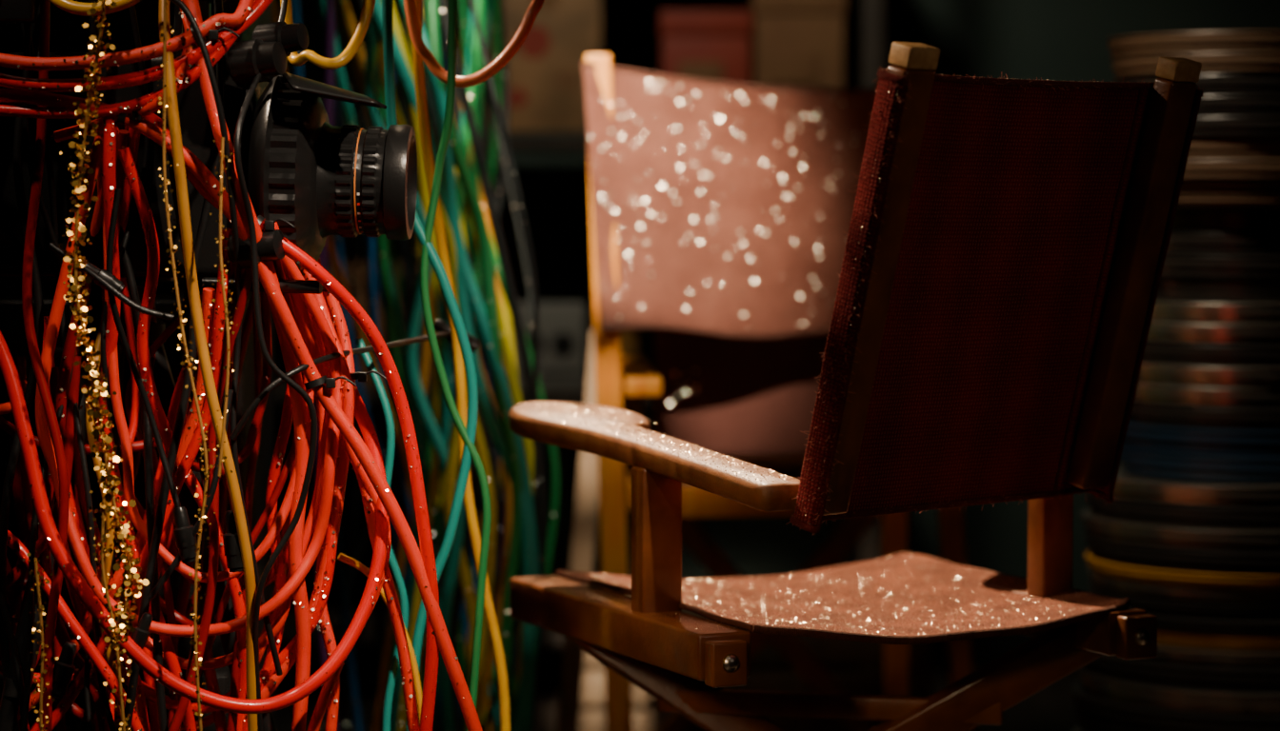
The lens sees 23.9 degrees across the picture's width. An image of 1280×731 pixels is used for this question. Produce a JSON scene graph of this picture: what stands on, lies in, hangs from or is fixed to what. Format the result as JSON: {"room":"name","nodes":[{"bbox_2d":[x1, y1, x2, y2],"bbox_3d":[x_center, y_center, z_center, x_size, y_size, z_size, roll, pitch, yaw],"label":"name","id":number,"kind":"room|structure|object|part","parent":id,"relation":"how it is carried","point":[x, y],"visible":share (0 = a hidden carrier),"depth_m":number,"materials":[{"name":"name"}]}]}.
{"room":"film equipment storeroom","nodes":[
{"label":"film equipment storeroom","id":0,"kind":"room"},
{"bbox_2d":[276,669,1080,730],"bbox_3d":[0.000,0.827,2.396,5.400,0.100,7.300,0,3,0],"label":"floor","id":1,"kind":"structure","parent":0,"point":[1052,709],"depth_m":5.48,"materials":[{"name":"black"}]},
{"bbox_2d":[0,0,276,730],"bbox_3d":[-0.770,0.002,3.642,0.620,1.420,0.326,0,3,0],"label":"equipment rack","id":2,"kind":"object","parent":1,"relation":"on","point":[68,33],"visible":0.02,"depth_m":3.50,"materials":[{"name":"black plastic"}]},
{"bbox_3d":[-0.670,-0.010,3.485,0.022,0.022,0.014,0,3,0],"label":"knob","id":3,"kind":"part","parent":2,"relation":"part of","materials":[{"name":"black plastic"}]},
{"bbox_3d":[-0.670,0.424,3.507,0.022,0.022,0.014,0,3,0],"label":"knob","id":4,"kind":"part","parent":2,"relation":"part of","materials":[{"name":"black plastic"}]},
{"bbox_3d":[-0.670,0.280,3.500,0.022,0.022,0.014,0,3,0],"label":"knob","id":5,"kind":"part","parent":2,"relation":"part of","materials":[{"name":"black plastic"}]},
{"bbox_2d":[0,278,277,730],"bbox_3d":[-0.506,0.315,3.213,0.442,0.820,0.276,0,3,0],"label":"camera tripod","id":6,"kind":"object","parent":1,"relation":"on","point":[164,380],"visible":0.23,"depth_m":3.15,"materials":[{"name":"black"}]},
{"bbox_3d":[-0.632,0.345,3.119,0.197,0.768,0.059,-2,4,-33],"label":"leg","id":7,"kind":"part","parent":6,"relation":"part of","materials":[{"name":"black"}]},
{"bbox_3d":[-0.586,0.336,3.293,0.053,0.768,0.161,-2,4,-33],"label":"leg","id":8,"kind":"part","parent":6,"relation":"part of","materials":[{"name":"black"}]},
{"bbox_3d":[-0.410,0.342,3.181,0.250,0.769,0.035,0,3,6],"label":"leg","id":9,"kind":"part","parent":6,"relation":"part of","materials":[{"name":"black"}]},
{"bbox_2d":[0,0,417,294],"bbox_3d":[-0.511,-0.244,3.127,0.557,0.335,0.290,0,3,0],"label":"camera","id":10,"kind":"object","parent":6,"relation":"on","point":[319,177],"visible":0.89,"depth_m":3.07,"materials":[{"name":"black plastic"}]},
{"bbox_2d":[0,0,37,22],"bbox_3d":[-0.660,-0.373,2.997,0.120,0.065,0.025,0,3,0],"label":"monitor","id":11,"kind":"object","parent":10,"relation":"on","point":[10,10],"depth_m":2.99,"materials":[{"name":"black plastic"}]},
{"bbox_3d":[-0.640,-0.351,3.166,0.020,0.065,0.020,0,3,0],"label":"handle post","id":12,"kind":"part","parent":10,"relation":"part of","materials":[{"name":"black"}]},
{"bbox_3d":[-0.545,-0.394,3.164,0.230,0.028,0.028,0,3,0],"label":"handle","id":13,"kind":"part","parent":10,"relation":"part of","materials":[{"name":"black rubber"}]},
{"bbox_3d":[-0.460,-0.351,3.166,0.020,0.065,0.020,0,3,0],"label":"handle post","id":14,"kind":"part","parent":10,"relation":"part of","materials":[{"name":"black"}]},
{"bbox_3d":[-0.381,-0.117,3.010,0.054,0.042,0.040,1,3,18],"label":"focus motor","id":15,"kind":"part","parent":10,"relation":"part of","materials":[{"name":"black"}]},
{"bbox_3d":[-0.381,-0.303,3.010,0.054,0.046,0.044,1,3,18],"label":"focus motor","id":16,"kind":"part","parent":10,"relation":"part of","materials":[{"name":"black plastic"}]},
{"bbox_3d":[-0.361,-0.327,3.039,0.054,0.038,0.036,1,3,18],"label":"focus motor","id":17,"kind":"part","parent":10,"relation":"part of","materials":[{"name":"black plastic"}]},
{"bbox_2d":[274,0,884,646],"bbox_3d":[-0.255,-0.342,5.640,1.390,1.900,0.400,0,3,0],"label":"storage shelf","id":18,"kind":"object","parent":1,"relation":"on","point":[866,18],"visible":0.02,"depth_m":5.47,"materials":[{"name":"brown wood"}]},
{"bbox_2d":[328,261,432,388],"bbox_3d":[-0.475,-0.079,5.652,0.258,0.226,0.310,0,3,0],"label":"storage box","id":19,"kind":"object","parent":18,"relation":"on","point":[360,292],"visible":0.03,"depth_m":5.50,"materials":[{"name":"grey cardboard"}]},
{"bbox_3d":[-0.475,-0.169,5.649,0.258,0.045,0.308,0,3,0],"label":"lid","id":20,"kind":"part","parent":19,"relation":"part of","materials":[{"name":"cardboard"}]},
{"bbox_2d":[489,0,600,131],"bbox_3d":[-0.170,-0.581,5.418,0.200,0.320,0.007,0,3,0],"label":"storage box","id":21,"kind":"object","parent":18,"relation":"attached to","point":[546,84],"visible":0.77,"depth_m":5.42,"materials":[{"name":"brown cardboard"}]},
{"bbox_2d":[511,302,585,388],"bbox_3d":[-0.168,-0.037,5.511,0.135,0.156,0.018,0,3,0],"label":"storage box","id":22,"kind":"object","parent":18,"relation":"on","point":[561,325],"visible":0.75,"depth_m":5.50,"materials":[{"name":"grey plastic"}]},
{"bbox_2d":[620,330,638,357],"bbox_3d":[-0.040,-0.030,5.606,0.072,0.135,0.072,0,3,0],"label":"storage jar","id":23,"kind":"object","parent":18,"relation":"on","point":[629,340],"visible":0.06,"depth_m":5.58,"materials":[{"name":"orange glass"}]},
{"bbox_2d":[659,10,752,83],"bbox_3d":[0.120,-0.538,5.629,0.168,0.226,0.310,0,3,0],"label":"storage box","id":24,"kind":"object","parent":18,"relation":"on","point":[706,45],"visible":0.66,"depth_m":5.48,"materials":[{"name":"brown cardboard"}]},
{"bbox_3d":[0.120,-0.629,5.625,0.168,0.045,0.308,0,3,0],"label":"lid","id":25,"kind":"part","parent":24,"relation":"part of","materials":[{"name":"red cardboard"}]},
{"bbox_2d":[748,0,846,87],"bbox_3d":[0.290,-0.558,5.618,0.168,0.266,0.290,0,3,0],"label":"storage box","id":26,"kind":"object","parent":18,"relation":"on","point":[794,43],"visible":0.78,"depth_m":5.48,"materials":[{"name":"brown cardboard"}]},
{"bbox_3d":[0.290,-0.668,5.613,0.168,0.045,0.288,0,3,0],"label":"lid","id":27,"kind":"part","parent":26,"relation":"part of","materials":[{"name":"brown cardboard"}]},
{"bbox_2d":[555,54,976,730],"bbox_3d":[0.188,0.117,4.504,0.672,1.124,0.609,-1,3,-13],"label":"chair","id":28,"kind":"object","parent":1,"relation":"on","point":[720,212],"visible":0.77,"depth_m":4.23,"materials":[{"name":"pink fabric"}]},
{"bbox_3d":[-0.087,0.308,4.497,0.124,0.724,0.042,2,4,38],"label":"leg","id":29,"kind":"part","parent":28,"relation":"part of","materials":[{"name":"brown wood"}]},
{"bbox_3d":[-0.040,0.129,4.177,0.072,1.113,0.030,0,3,0],"label":"post","id":30,"kind":"part","parent":28,"relation":"part of","materials":[{"name":"orange wood"}]},
{"bbox_3d":[-0.010,0.169,4.475,0.035,0.040,0.520,0,3,-2],"label":"seat rail","id":31,"kind":"part","parent":28,"relation":"part of","materials":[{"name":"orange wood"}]},
{"bbox_3d":[-0.007,0.015,4.457,0.050,0.025,0.601,0,3,-2],"label":"arm","id":32,"kind":"part","parent":28,"relation":"part of","materials":[{"name":"orange wood"}]},
{"bbox_3d":[0.185,0.190,4.276,0.379,0.045,0.035,-1,3,-12],"label":"seat rail","id":33,"kind":"part","parent":28,"relation":"part of","materials":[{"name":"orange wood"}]},
{"bbox_3d":[0.200,0.413,4.798,0.464,0.502,0.089,0,3,0],"label":"cross leg","id":34,"kind":"part","parent":28,"relation":"part of","materials":[{"name":"orange wood"}]},
{"bbox_3d":[0.205,0.167,4.715,0.437,0.045,0.035,-1,3,-11],"label":"seat rail","id":35,"kind":"part","parent":28,"relation":"part of","materials":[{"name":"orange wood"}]},
{"bbox_3d":[0.210,0.414,4.778,0.449,0.501,0.033,0,3,-8],"label":"cross leg","id":36,"kind":"part","parent":28,"relation":"part of","materials":[{"name":"orange wood"}]},
{"bbox_3d":[0.361,0.138,4.303,0.054,1.080,0.030,0,3,0],"label":"post","id":37,"kind":"part","parent":28,"relation":"part of","materials":[{"name":"orange wood"}]},
{"bbox_3d":[0.480,0.415,4.553,0.043,0.505,0.105,2,4,39],"label":"leg","id":38,"kind":"part","parent":28,"relation":"part of","materials":[{"name":"orange wood"}]},
{"bbox_2d":[508,41,1205,730],"bbox_3d":[0.241,0.200,3.304,0.660,1.058,0.813,-1,3,-24],"label":"chair","id":39,"kind":"object","parent":1,"relation":"on","point":[1008,241],"visible":1,"depth_m":3.15,"materials":[{"name":"brown wood"}]},
{"bbox_3d":[-0.019,0.283,3.302,0.060,0.048,0.523,-1,3,-24],"label":"rail","id":40,"kind":"part","parent":39,"relation":"part of","materials":[{"name":"brown wood"}]},
{"bbox_3d":[0.031,0.092,3.267,0.137,0.072,0.643,-2,3,-28],"label":"armrest","id":41,"kind":"part","parent":39,"relation":"part of","materials":[{"name":"brown wood"}]},
{"bbox_3d":[0.242,0.492,3.404,0.664,0.447,0.038,0,3,8],"label":"leg","id":42,"kind":"part","parent":39,"relation":"part of","materials":[{"name":"brown wood"}]},
{"bbox_2d":[721,654,739,673],"bbox_3d":[0.091,0.300,3.044,0.019,0.019,0.001,-1,3,-24],"label":"bolt","id":43,"kind":"object","parent":39,"relation":"in","point":[730,663],"depth_m":3.04,"materials":[{"name":"silver metal"}]},
{"bbox_3d":[0.220,-0.070,2.921,0.044,0.436,0.136,-3,4,-43],"label":"post","id":44,"kind":"part","parent":39,"relation":"part of","materials":[{"name":"brown wood"}]},
{"bbox_3d":[0.166,0.493,3.397,0.699,0.448,0.040,1,3,13],"label":"leg","id":45,"kind":"part","parent":39,"relation":"part of","materials":[{"name":"brown wood"}]},
{"bbox_3d":[0.419,0.276,3.482,0.050,0.048,0.520,-1,3,-24],"label":"rail","id":46,"kind":"part","parent":39,"relation":"part of","materials":[{"name":"brown wood"}]},
{"bbox_3d":[0.520,-0.084,3.200,0.044,0.436,0.136,-3,4,-43],"label":"post","id":47,"kind":"part","parent":39,"relation":"part of","materials":[{"name":"brown wood"}]},
{"bbox_2d":[1134,628,1150,646],"bbox_3d":[0.537,0.291,3.229,0.019,0.019,0.001,-1,3,-24],"label":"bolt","id":48,"kind":"object","parent":39,"relation":"in","point":[1142,636],"depth_m":3.23,"materials":[{"name":"metal"}]},
{"bbox_2d":[1071,29,1279,730],"bbox_3d":[0.797,0.129,4.013,0.450,1.125,0.451,-1,3,-16],"label":"cans","id":49,"kind":"object","parent":1,"relation":"on","point":[1191,535],"visible":0.79,"depth_m":3.85,"materials":[{"name":"black metal"}]},
{"bbox_2d":[1200,207,1279,208],"bbox_3d":[1.020,0.121,4.560,0.394,1.086,0.397,2,3,29],"label":"cans","id":50,"kind":"object","parent":1,"relation":"on","point":[1200,208],"visible":0.02,"depth_m":4.44,"materials":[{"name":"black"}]},
{"bbox_3d":[-0.673,-0.075,3.676,1.186,1.570,1.550,0,3,0],"label":"rack","id":51,"kind":"object","parent":1,"relation":"on","visible":0},
{"bbox_2d":[26,0,238,730],"bbox_3d":[-0.495,-0.022,2.936,0.209,0.924,0.031,0,3,0],"label":"bead garland","id":52,"kind":"object","parent":51,"relation":"hanging from","point":[123,621],"visible":1,"depth_m":2.94,"materials":[{"name":"gold metal"}]},
{"bbox_2d":[0,0,479,730],"bbox_3d":[-0.436,-0.046,3.209,0.504,1.444,0.547,0,3,0],"label":"cable bundle","id":53,"kind":"object","parent":51,"relation":"attached to","point":[185,534],"visible":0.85,"depth_m":3.05,"materials":[{"name":"black plastic"}]},
{"bbox_2d":[0,0,482,730],"bbox_3d":[-0.478,-0.045,3.129,0.701,1.450,0.350,0,3,0],"label":"cable bundle","id":54,"kind":"object","parent":51,"relation":"attached to","point":[306,330],"visible":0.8,"depth_m":3.08,"materials":[{"name":"red plastic"}]},
{"bbox_2d":[48,0,510,730],"bbox_3d":[-0.377,-0.077,3.198,0.562,1.384,0.248,-3,4,-44],"label":"cable bundle","id":55,"kind":"object","parent":51,"relation":"attached to","point":[466,422],"visible":0.89,"depth_m":3.25,"materials":[{"name":"yellow"}]},
{"bbox_2d":[271,0,559,730],"bbox_3d":[-0.309,-0.111,4.081,0.410,1.504,0.591,0,3,0],"label":"cable bundle","id":56,"kind":"object","parent":51,"relation":"hanging from","point":[520,503],"visible":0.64,"depth_m":3.92,"materials":[{"name":"teal plastic"}]},
{"bbox_2d":[403,0,544,87],"bbox_3d":[-0.187,-0.535,3.267,0.182,0.468,0.035,0,3,0],"label":"cable","id":57,"kind":"object","parent":51,"relation":"hanging from","point":[533,10],"visible":0.96,"depth_m":3.27,"materials":[{"name":"orange plastic"}]},
{"bbox_2d":[273,0,1279,604],"bbox_3d":[0.000,-0.956,5.909,5.400,3.100,0.100,0,3,0],"label":"wall","id":58,"kind":"structure","parent":0,"point":[1051,40],"depth_m":5.89,"materials":[{"name":"green paint"}]},
{"bbox_2d":[278,635,1033,669],"bbox_3d":[0.000,0.545,5.926,5.200,0.100,0.020,0,3,0],"label":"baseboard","id":59,"kind":"structure","parent":58,"relation":"attached to","point":[984,650],"depth_m":5.92,"materials":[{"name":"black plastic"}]}
]}

